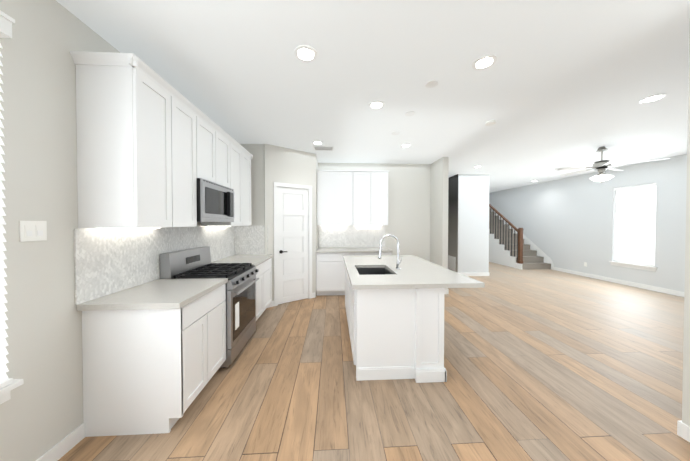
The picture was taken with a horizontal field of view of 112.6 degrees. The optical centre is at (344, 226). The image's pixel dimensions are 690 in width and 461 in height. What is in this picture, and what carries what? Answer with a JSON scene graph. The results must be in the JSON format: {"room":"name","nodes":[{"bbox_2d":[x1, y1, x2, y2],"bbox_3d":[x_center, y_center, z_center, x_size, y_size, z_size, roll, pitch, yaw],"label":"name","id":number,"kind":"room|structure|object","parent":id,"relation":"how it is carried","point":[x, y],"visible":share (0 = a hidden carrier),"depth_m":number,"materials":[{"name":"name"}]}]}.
{"room":"kitchen","nodes":[
{"label":"kitchen","id":0,"kind":"room"},
{"bbox_2d":[0,0,232,460],"bbox_3d":[-1.866,0.024,1.290,0.150,2.860,8.050,0,1,-3],"label":"wall","id":1,"kind":"structure","parent":0,"point":[41,411],"depth_m":1.36,"materials":[{"name":"white paint"}]},
{"bbox_2d":[0,10,14,388],"bbox_3d":[-1.726,-0.126,0.692,0.065,1.893,1.038,0,1,-3],"label":"window blind","id":2,"kind":"object","parent":1,"relation":"attached to","point":[6,21],"visible":0.88,"depth_m":1.18,"materials":[{"name":"white plastic"}]},
{"bbox_2d":[0,379,23,403],"bbox_3d":[-1.789,0.870,0.705,0.182,0.094,1.052,0,1,-3],"label":"window sill","id":3,"kind":"structure","parent":1,"relation":"attached to","point":[5,395],"depth_m":1.19,"materials":[{"name":"white wood"}]},
{"bbox_2d":[19,221,46,241],"bbox_3d":[-1.787,0.024,1.322,0.010,0.116,0.116,0,1,-3],"label":"switch plate","id":4,"kind":"object","parent":1,"relation":"attached to","point":[32,230],"visible":1,"depth_m":1.31,"materials":[{"name":"white plastic"}]},
{"bbox_2d":[36,423,84,460],"bbox_3d":[-1.686,1.429,-0.562,0.012,0.100,4.298,0,1,-3],"label":"baseboard","id":5,"kind":"structure","parent":1,"relation":"attached to","point":[64,446],"depth_m":1.47,"materials":[{"name":"white wood"}]},
{"bbox_2d":[70,51,181,229],"bbox_3d":[-1.624,-0.573,1.761,0.380,1.161,0.412,0,1,-3],"label":"upper cabinet","id":6,"kind":"object","parent":1,"relation":"attached to","point":[152,145],"depth_m":1.56,"materials":[{"name":"white wood"}]},
{"bbox_2d":[74,226,267,304],"bbox_3d":[-1.575,0.250,2.784,0.581,0.508,2.478,0,1,-3],"label":"backsplash","id":7,"kind":"structure","parent":1,"relation":"attached to","point":[108,261],"depth_m":2.00,"materials":[{"name":"tile"}]},
{"bbox_2d":[178,92,201,226],"bbox_3d":[-1.640,-0.577,2.080,0.380,1.161,0.476,0,1,-3],"label":"upper cabinet","id":8,"kind":"object","parent":1,"relation":"attached to","point":[189,116],"depth_m":2.16,"materials":[{"name":"white wood"}]},
{"bbox_2d":[202,112,221,184],"bbox_3d":[-1.660,-0.825,2.468,0.380,0.676,0.431,0,1,-3],"label":"upper cabinet","id":9,"kind":"object","parent":1,"relation":"attached to","point":[211,133],"depth_m":2.56,"materials":[{"name":"white wood"}]},
{"bbox_2d":[196,178,233,221],"bbox_3d":[-1.623,-0.270,2.631,0.470,0.429,0.732,0,1,-3],"label":"microwave","id":10,"kind":"object","parent":9,"relation":"attached to","point":[215,202],"visible":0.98,"depth_m":2.50,"materials":[{"name":"silver metal"}]},
{"bbox_2d":[202,136,245,226],"bbox_3d":[-1.698,-0.591,3.188,0.380,1.161,0.513,0,1,-3],"label":"upper cabinet","id":11,"kind":"object","parent":1,"relation":"attached to","point":[237,152],"depth_m":3.25,"materials":[{"name":"white wood"}]},
{"bbox_2d":[222,131,229,187],"bbox_3d":[-1.676,-0.828,2.775,0.380,0.676,0.431,0,1,-3],"label":"upper cabinet","id":12,"kind":"object","parent":1,"relation":"attached to","point":[225,138],"depth_m":2.89,"materials":[{"name":"white wood"}]},
{"bbox_2d":[246,151,252,225],"bbox_3d":[-1.716,-0.596,3.544,0.380,1.161,0.448,0,1,-3],"label":"upper cabinet","id":13,"kind":"object","parent":1,"relation":"attached to","point":[248,157],"depth_m":3.67,"materials":[{"name":"white wood"}]},
{"bbox_2d":[240,144,263,225],"bbox_3d":[-1.643,-0.012,4.070,0.585,2.860,0.100,0,1,-3],"label":"wall","id":14,"kind":"structure","parent":0,"point":[256,151],"depth_m":4.02,"materials":[{"name":"white paint"}]},
{"bbox_2d":[264,144,315,300],"bbox_3d":[-1.016,-0.015,4.338,1.006,2.860,0.100,-1,1,-36],"label":"wall","id":15,"kind":"structure","parent":0,"point":[287,165],"depth_m":4.20,"materials":[{"name":"white paint"}]},
{"bbox_2d":[267,292,314,307],"bbox_3d":[-0.986,1.365,4.307,0.976,0.100,0.012,-1,1,-36],"label":"baseboard","id":16,"kind":"structure","parent":15,"relation":"attached to","point":[271,304],"depth_m":4.08,"materials":[{"name":"white wood"}]},
{"bbox_2d":[274,182,311,305],"bbox_3d":[-0.982,0.310,4.348,0.760,2.210,0.129,-1,1,-36],"label":"pantry door","id":17,"kind":"structure","parent":15,"relation":"in","point":[292,242],"depth_m":4.33,"materials":[{"name":"white wood"}]},
{"bbox_2d":[316,157,317,294],"bbox_3d":[-0.648,-0.023,4.923,0.100,2.860,0.660,0,1,-3],"label":"wall","id":18,"kind":"structure","parent":0,"point":[316,209],"depth_m":4.76,"materials":[{"name":"white paint"}]},
{"bbox_2d":[56,0,689,192],"bbox_3d":[2.444,-1.498,4.073,9.050,0.128,13.500,0,1,-3],"label":"ceiling","id":19,"kind":"structure","parent":0,"point":[564,83],"depth_m":2.14,"materials":[{"name":"white paint"}]},
{"bbox_2d":[294,45,316,61],"bbox_3d":[-0.320,-1.408,1.877,0.184,0.011,0.184,0,1,-3],"label":"recessed light","id":20,"kind":"object","parent":19,"relation":"in","point":[304,53],"visible":1,"depth_m":1.86,"materials":[{"name":"white plastic"}]},
{"bbox_2d":[312,141,322,144],"bbox_3d":[-0.467,-1.435,3.932,0.184,0.011,0.184,0,1,-3],"label":"recessed light","id":21,"kind":"object","parent":19,"relation":"in","point":[317,142],"visible":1,"depth_m":3.91,"materials":[{"name":"white plastic"}]},
{"bbox_2d":[313,146,333,149],"bbox_3d":[-0.393,-1.436,4.227,0.380,0.013,0.200,0,1,-3],"label":"ceiling vent","id":22,"kind":"object","parent":19,"relation":"in","point":[322,148],"visible":1,"depth_m":4.20,"materials":[{"name":"white"}]},
{"bbox_2d":[369,101,384,108],"bbox_3d":[0.369,-1.418,2.684,0.184,0.011,0.184,0,1,-3],"label":"recessed light","id":23,"kind":"object","parent":19,"relation":"in","point":[376,104],"visible":1,"depth_m":2.66,"materials":[{"name":"white plastic"}]},
{"bbox_2d":[401,143,410,146],"bbox_3d":[1.078,-1.436,4.063,0.184,0.011,0.184,0,1,-3],"label":"recessed light","id":24,"kind":"object","parent":19,"relation":"in","point":[406,145],"visible":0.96,"depth_m":4.05,"materials":[{"name":"white plastic"}]},
{"bbox_2d":[472,54,496,69],"bbox_3d":[1.196,-1.409,1.976,0.184,0.011,0.184,0,1,-3],"label":"recessed light","id":25,"kind":"object","parent":19,"relation":"in","point":[484,62],"visible":1,"depth_m":1.97,"materials":[{"name":"white plastic"}]},
{"bbox_2d":[485,120,495,125],"bbox_3d":[1.978,-1.415,3.128,0.130,0.030,0.130,0,1,-3],"label":"smoke detector","id":26,"kind":"object","parent":19,"relation":"attached to","point":[490,122],"visible":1,"depth_m":3.12,"materials":[{"name":"white plastic"}]},
{"bbox_2d":[554,146,670,182],"bbox_3d":[4.648,-1.118,4.229,1.384,0.652,1.335,0,1,-3],"label":"ceiling fan","id":27,"kind":"object","parent":19,"relation":"hanging from","point":[601,166],"visible":1,"depth_m":4.16,"materials":[{"name":"silver metal"}]},
{"bbox_2d":[639,93,666,102],"bbox_3d":[3.400,-1.417,2.541,0.184,0.011,0.184,0,1,-3],"label":"recessed light","id":28,"kind":"object","parent":19,"relation":"in","point":[653,98],"visible":0.96,"depth_m":2.53,"materials":[{"name":"white plastic"}]},
{"bbox_2d":[58,262,689,460],"bbox_3d":[2.444,1.478,4.112,9.050,0.120,13.500,0,1,-3],"label":"floor","id":29,"kind":"structure","parent":0,"point":[546,365],"depth_m":2.02,"materials":[{"name":"brown wood"}]},
{"bbox_2d":[82,283,225,436],"bbox_3d":[-1.495,1.001,1.939,0.652,0.890,0.683,0,1,-3],"label":"base cabinet","id":30,"kind":"object","parent":29,"relation":"on","point":[153,355],"depth_m":1.60,"materials":[{"name":"white wood"}]},
{"bbox_2d":[77,279,227,310],"bbox_3d":[-1.478,0.536,1.914,0.660,0.040,0.723,0,1,-3],"label":"countertop","id":31,"kind":"structure","parent":30,"relation":"on","point":[159,294],"depth_m":1.71,"materials":[{"name":"white stone"}]},
{"bbox_2d":[160,246,258,367],"bbox_3d":[-1.471,0.849,2.663,0.741,1.175,0.750,0,1,-3],"label":"range","id":32,"kind":"object","parent":29,"relation":"on","point":[240,300],"visible":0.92,"depth_m":2.51,"materials":[{"name":"silver metal"}]},
{"bbox_2d":[201,259,271,320],"bbox_3d":[-1.577,0.981,3.514,0.652,0.890,0.943,0,1,-3],"label":"base cabinet","id":33,"kind":"object","parent":29,"relation":"on","point":[264,284],"depth_m":3.53,"materials":[{"name":"white wood"}]},
{"bbox_2d":[213,255,272,266],"bbox_3d":[-1.562,0.515,3.527,0.660,0.040,0.979,0,1,-3],"label":"countertop","id":34,"kind":"structure","parent":33,"relation":"on","point":[256,260],"depth_m":3.48,"materials":[{"name":"white stone"}]},
{"bbox_2d":[316,251,339,295],"bbox_3d":[-0.373,0.962,4.951,0.442,0.890,0.652,0,1,-3],"label":"base cabinet","id":35,"kind":"object","parent":29,"relation":"on","point":[330,271],"depth_m":4.63,"materials":[{"name":"white wood"}]},
{"bbox_2d":[316,247,387,254],"bbox_3d":[0.179,0.497,4.953,1.545,0.040,0.671,0,1,-3],"label":"countertop","id":36,"kind":"structure","parent":35,"relation":"on","point":[321,250],"depth_m":4.83,"materials":[{"name":"white stone"}]},
{"bbox_2d":[340,251,359,294],"bbox_3d":[-0.023,0.962,4.969,0.507,0.890,0.652,0,1,-3],"label":"base cabinet","id":37,"kind":"object","parent":29,"relation":"on","point":[342,253],"depth_m":4.65,"materials":[{"name":"white wood"}]},
{"bbox_2d":[360,251,375,255],"bbox_3d":[0.358,0.961,4.989,0.509,0.890,0.652,0,1,-3],"label":"base cabinet","id":38,"kind":"object","parent":29,"relation":"on","point":[362,253],"depth_m":4.66,"materials":[{"name":"white wood"}]},
{"bbox_2d":[376,251,391,255],"bbox_3d":[0.708,0.961,5.007,0.443,0.890,0.652,0,1,-3],"label":"base cabinet","id":39,"kind":"object","parent":29,"relation":"on","point":[377,252],"depth_m":4.67,"materials":[{"name":"white wood"}]},
{"bbox_2d":[345,267,450,382],"bbox_3d":[0.473,0.987,2.996,0.857,0.890,1.770,0,1,-3],"label":"kitchen island","id":40,"kind":"object","parent":29,"relation":"on","point":[395,319],"depth_m":2.17,"materials":[{"name":"white wood"}]},
{"bbox_2d":[343,256,410,290],"bbox_3d":[0.275,0.523,2.975,0.520,0.040,1.860,0,1,-3],"label":"island countertop","id":41,"kind":"structure","parent":40,"relation":"on","point":[358,282],"depth_m":2.24,"materials":[{"name":"white stone"}]},
{"bbox_2d":[355,267,394,274],"bbox_3d":[0.342,0.641,2.744,0.434,0.214,0.614,0,1,-3],"label":"sink","id":42,"kind":"object","parent":41,"relation":"in","point":[362,270],"depth_m":3.04,"materials":[{"name":"black metal"}]},
{"bbox_2d":[378,234,401,269],"bbox_3d":[0.527,0.297,2.681,0.267,0.417,0.126,0,1,-3],"label":"faucet","id":43,"kind":"object","parent":41,"relation":"on","point":[398,263],"visible":1,"depth_m":2.70,"materials":[{"name":"silver metal"}]},
{"bbox_2d":[375,255,484,290],"bbox_3d":[0.879,0.522,3.006,0.690,0.040,1.860,0,1,-3],"label":"island countertop","id":44,"kind":"structure","parent":40,"relation":"on","point":[417,272],"depth_m":2.50,"materials":[{"name":"white stone"}]},
{"bbox_2d":[458,174,488,272],"bbox_3d":[3.502,-0.070,8.603,0.890,2.860,4.300,0,1,-3],"label":"wall block","id":45,"kind":"object","parent":29,"relation":"on","point":[473,222],"visible":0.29,"depth_m":6.46,"materials":[{"name":"white paint"}]},
{"bbox_2d":[460,272,488,275],"bbox_3d":[3.620,1.337,6.468,0.902,0.100,0.013,0,1,-3],"label":"baseboard","id":46,"kind":"structure","parent":45,"relation":"attached to","point":[473,273],"depth_m":6.47,"materials":[{"name":"white wood"}]},
{"bbox_2d":[489,208,550,269],"bbox_3d":[6.064,0.261,9.130,0.991,2.184,3.515,0,1,-3],"label":"stairs","id":47,"kind":"structure","parent":29,"relation":"on","point":[501,255],"depth_m":8.21,"materials":[{"name":"white"}]},
{"bbox_2d":[489,204,523,263],"bbox_3d":[5.618,-0.489,9.101,0.116,3.319,3.402,0,1,-3],"label":"stair railing","id":48,"kind":"object","parent":47,"relation":"on","point":[519,245],"visible":0.58,"depth_m":7.84,"materials":[{"name":"brown wood"}]},
{"bbox_2d":[318,163,430,261],"bbox_3d":[0.060,-0.028,5.355,4.120,2.860,0.130,0,1,-3],"label":"wall","id":49,"kind":"structure","parent":0,"point":[409,199],"depth_m":5.36,"materials":[{"name":"white paint"}]},
{"bbox_2d":[317,170,336,225],"bbox_3d":[-0.380,-0.620,5.067,0.442,1.170,0.380,0,1,-3],"label":"upper cabinet","id":50,"kind":"object","parent":49,"relation":"attached to","point":[326,179],"depth_m":4.88,"materials":[{"name":"white wood"}]},
{"bbox_2d":[337,170,356,225],"bbox_3d":[-0.030,-0.620,5.085,0.507,1.170,0.380,0,1,-3],"label":"upper cabinet","id":51,"kind":"object","parent":49,"relation":"attached to","point":[352,197],"depth_m":4.90,"materials":[{"name":"white wood"}]},
{"bbox_2d":[318,225,384,246],"bbox_3d":[0.162,0.217,5.291,1.545,0.508,0.010,0,1,-3],"label":"backsplash","id":52,"kind":"structure","parent":49,"relation":"attached to","point":[350,236],"depth_m":5.29,"materials":[{"name":"tile"}]},
{"bbox_2d":[357,170,372,225],"bbox_3d":[0.351,-0.620,5.105,0.508,1.170,0.380,0,1,-3],"label":"upper cabinet","id":53,"kind":"object","parent":49,"relation":"attached to","point":[364,177],"depth_m":4.92,"materials":[{"name":"white wood"}]},
{"bbox_2d":[373,170,388,225],"bbox_3d":[0.701,-0.620,5.123,0.443,1.170,0.380,0,1,-3],"label":"upper cabinet","id":54,"kind":"object","parent":49,"relation":"attached to","point":[380,178],"depth_m":4.94,"materials":[{"name":"white wood"}]},
{"bbox_2d":[430,157,448,288],"bbox_3d":[2.077,-0.025,5.094,0.120,2.860,0.600,0,1,-3],"label":"wall","id":55,"kind":"structure","parent":0,"point":[439,217],"depth_m":4.93,"materials":[{"name":"white paint"}]},
{"bbox_2d":[448,174,457,272],"bbox_3d":[3.103,-0.056,7.538,0.016,2.859,2.185,0,1,-3],"label":"wall","id":56,"kind":"structure","parent":0,"point":[453,216],"depth_m":6.66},
{"bbox_2d":[448,255,455,270],"bbox_3d":[3.130,1.064,6.745,0.014,0.400,0.400,0,1,-3],"label":"air vent","id":57,"kind":"object","parent":56,"relation":"in","point":[451,262],"visible":1,"depth_m":6.70,"materials":[{"name":"white metal"}]},
{"bbox_2d":[489,154,686,291],"bbox_3d":[6.885,-0.016,4.388,0.150,2.860,13.330,0,1,-3],"label":"wall","id":58,"kind":"structure","parent":0,"point":[567,223],"depth_m":6.12,"materials":[{"name":"white paint"}]},
{"bbox_2d":[489,207,553,266],"bbox_3d":[6.572,0.099,8.937,0.002,2.512,3.244,0,1,-3],"label":"skirt","id":59,"kind":"object","parent":58,"relation":"attached to","point":[540,252],"visible":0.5,"depth_m":8.07,"materials":[{"name":"white wood"}]},
{"bbox_2d":[551,266,683,296],"bbox_3d":[6.898,1.388,2.584,0.012,0.100,9.690,0,1,-3],"label":"baseboard","id":60,"kind":"structure","parent":58,"relation":"attached to","point":[673,292],"depth_m":5.53,"materials":[{"name":"white wood"}]},
{"bbox_2d":[609,186,656,271],"bbox_3d":[6.800,0.001,5.405,0.165,1.940,0.850,0,1,-3],"label":"window","id":61,"kind":"structure","parent":58,"relation":"in","point":[651,200],"depth_m":5.40,"materials":[{"name":"white"}]},
{"bbox_2d":[613,183,655,264],"bbox_3d":[6.787,-0.062,5.404,0.050,1.806,0.758,0,1,-3],"label":"window blind","id":62,"kind":"object","parent":61,"relation":"attached to","point":[637,232],"visible":0.9,"depth_m":5.38,"materials":[{"name":"white"}]},
{"bbox_2d":[682,31,689,425],"bbox_3d":[2.511,0.047,-0.465,0.150,2.860,4.090,0,1,-3],"label":"wall","id":63,"kind":"structure","parent":0,"point":[686,388],"depth_m":1.56,"materials":[{"name":"white paint"}]},
{"bbox_2d":[677,420,689,441],"bbox_3d":[2.428,1.427,-0.445,0.012,0.100,4.103,0,1,-3],"label":"baseboard","id":64,"kind":"structure","parent":63,"relation":"attached to","point":[683,430],"depth_m":1.57,"materials":[{"name":"white wood"}]}
]}

